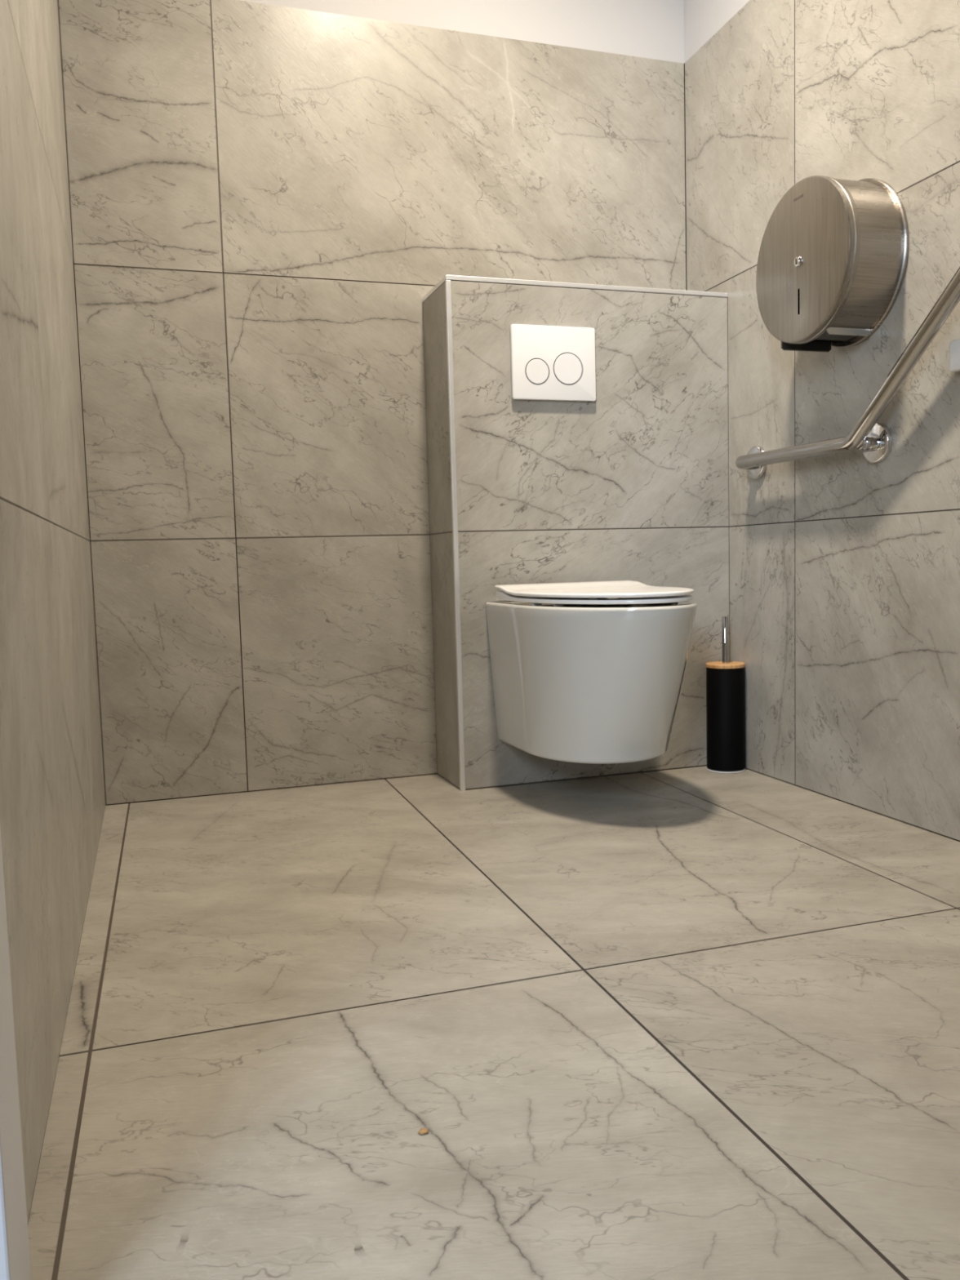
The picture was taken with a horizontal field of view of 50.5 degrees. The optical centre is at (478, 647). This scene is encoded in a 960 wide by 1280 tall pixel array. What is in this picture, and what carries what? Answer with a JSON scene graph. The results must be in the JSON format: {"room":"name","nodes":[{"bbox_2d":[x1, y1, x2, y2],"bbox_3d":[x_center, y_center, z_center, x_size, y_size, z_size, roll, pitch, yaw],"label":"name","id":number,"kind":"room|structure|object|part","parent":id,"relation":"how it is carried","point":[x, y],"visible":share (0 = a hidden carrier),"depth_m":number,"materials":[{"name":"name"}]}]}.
{"room":"public restroom","nodes":[
{"label":"public restroom","id":0,"kind":"room"},
{"bbox_2d":[0,0,105,1224],"bbox_3d":[-0.485,-0.752,0.820,0.102,2.450,2.901,-3,5,-18],"label":"wall","id":1,"kind":"structure","parent":0,"point":[52,795],"depth_m":1.22,"materials":[{"name":"grey tile"}]},
{"bbox_2d":[0,826,31,1279],"bbox_3d":[-0.208,-0.544,0.177,0.017,2.130,1.020,-3,5,-18],"label":"trim","id":2,"kind":"structure","parent":1,"relation":"attached to","point":[15,1256],"depth_m":0.70,"materials":[{"name":"grey paint"}]},
{"bbox_2d":[57,0,686,805],"bbox_3d":[-0.183,-0.903,2.493,1.708,2.450,0.100,-3,5,-18],"label":"wall","id":3,"kind":"structure","parent":0,"point":[267,197],"depth_m":2.38,"materials":[{"name":"grey tile"}]},
{"bbox_2d":[27,765,959,1279],"bbox_3d":[-0.469,0.577,0.251,4.000,0.100,4.220,-3,5,-18],"label":"floor","id":4,"kind":"structure","parent":0,"point":[698,1023],"depth_m":1.13,"materials":[{"name":"beige tile"}]},
{"bbox_2d":[417,1128,428,1134],"bbox_3d":[-0.052,0.453,0.953,0.010,0.003,0.008,-3,5,-18],"label":"crumb","id":5,"kind":"object","parent":4,"relation":"on","point":[423,1131],"visible":1,"depth_m":0.95,"materials":[{"name":"brown food"}]},
{"bbox_2d":[705,616,745,773],"bbox_3d":[0.608,0.113,2.504,0.094,0.380,0.094,-3,5,-18],"label":"toilet brush","id":6,"kind":"object","parent":4,"relation":"on","point":[725,679],"visible":1,"depth_m":2.47,"materials":[{"name":"black plastic"}]},
{"bbox_3d":[0.604,-0.019,2.493,0.016,0.115,0.016,-3,5,-18],"label":"handle","id":7,"kind":"part","parent":6,"relation":"part of","materials":[{"name":"silver metal"}]},
{"bbox_3d":[0.606,0.043,2.498,0.094,0.010,0.094,-3,5,-18],"label":"lid","id":8,"kind":"part","parent":6,"relation":"part of","materials":[{"name":"brown wood"}]},
{"bbox_2d":[422,280,729,790],"bbox_3d":[0.263,-0.275,2.528,0.739,1.168,0.203,-3,5,-18],"label":"wall","id":9,"kind":"structure","parent":0,"point":[631,482],"depth_m":2.41,"materials":[{"name":"grey tile"}]},
{"bbox_2d":[422,276,444,302],"bbox_3d":[-0.101,-0.834,2.370,0.011,0.010,0.193,-3,5,-18],"label":"trim","id":10,"kind":"structure","parent":9,"relation":"attached to","point":[442,280],"depth_m":2.37,"materials":[{"name":"silver metal"}]},
{"bbox_2d":[444,280,465,791],"bbox_3d":[-0.053,-0.244,2.324,0.011,1.158,0.011,-3,5,-18],"label":"trim","id":11,"kind":"structure","parent":9,"relation":"attached to","point":[447,282],"depth_m":2.32,"materials":[{"name":"silver metal"}]},
{"bbox_2d":[510,324,595,401],"bbox_3d":[0.173,-0.658,2.354,0.208,0.168,0.013,-3,5,-18],"label":"flush plate","id":12,"kind":"object","parent":9,"relation":"attached to","point":[548,362],"visible":1,"depth_m":2.35,"materials":[{"name":"white plastic"}]},
{"bbox_2d":[444,275,727,297],"bbox_3d":[0.267,-0.845,2.383,0.719,0.010,0.011,-3,5,-18],"label":"trim","id":13,"kind":"structure","parent":9,"relation":"attached to","point":[446,277],"depth_m":2.37,"materials":[{"name":"silver metal"}]},
{"bbox_2d":[485,580,697,764],"bbox_3d":[0.271,0.047,2.176,0.359,0.366,0.514,-3,5,-18],"label":"toilet","id":14,"kind":"object","parent":9,"relation":"attached to","point":[597,678],"visible":1,"depth_m":2.05,"materials":[{"name":"white ceramic"}]},
{"bbox_3d":[0.271,-0.124,2.147,0.346,0.021,0.472,-3,5,-18],"label":"lid","id":15,"kind":"part","parent":14,"relation":"part of","materials":[{"name":"white plastic"}]},
{"bbox_3d":[0.272,-0.111,2.147,0.343,0.021,0.463,-3,5,-18],"label":"seat","id":16,"kind":"part","parent":14,"relation":"part of","materials":[{"name":"white plastic"}]},
{"bbox_2d":[684,0,959,841],"bbox_3d":[1.026,-0.836,1.314,0.102,2.450,2.902,-3,5,-17],"label":"wall","id":17,"kind":"structure","parent":0,"point":[844,568],"depth_m":2.10,"materials":[{"name":"grey tile"}]},
{"bbox_2d":[755,175,908,351],"bbox_3d":[0.689,-0.764,2.022,0.134,0.318,0.318,-3,5,-17],"label":"dispenser","id":18,"kind":"object","parent":17,"relation":"attached to","point":[833,255],"visible":1,"depth_m":1.94,"materials":[{"name":"metal"}]},
{"bbox_3d":[0.749,-0.767,2.040,0.008,0.318,0.318,-3,5,-17],"label":"plate","id":19,"kind":"part","parent":18,"relation":"part of","materials":[{"name":"metal"}]},
{"bbox_2d":[735,266,959,479],"bbox_3d":[0.738,-0.551,2.017,0.066,0.375,0.842,-3,5,-17],"label":"grab bar","id":20,"kind":"object","parent":17,"relation":"attached to","point":[874,439],"visible":1,"depth_m":1.96,"materials":[{"name":"silver metal"}]},
{"bbox_3d":[0.763,-0.400,1.990,0.038,0.023,0.023,-3,5,-17],"label":"post","id":21,"kind":"part","parent":20,"relation":"part of","materials":[{"name":"silver metal"}]},
{"bbox_2d":[949,338,959,372],"bbox_3d":[0.845,-0.507,1.750,0.021,0.054,0.080,-3,5,-17],"label":"wall box","id":22,"kind":"object","parent":17,"relation":"attached to","point":[954,345],"visible":1,"depth_m":1.77,"materials":[{"name":"white plastic"}]}
]}

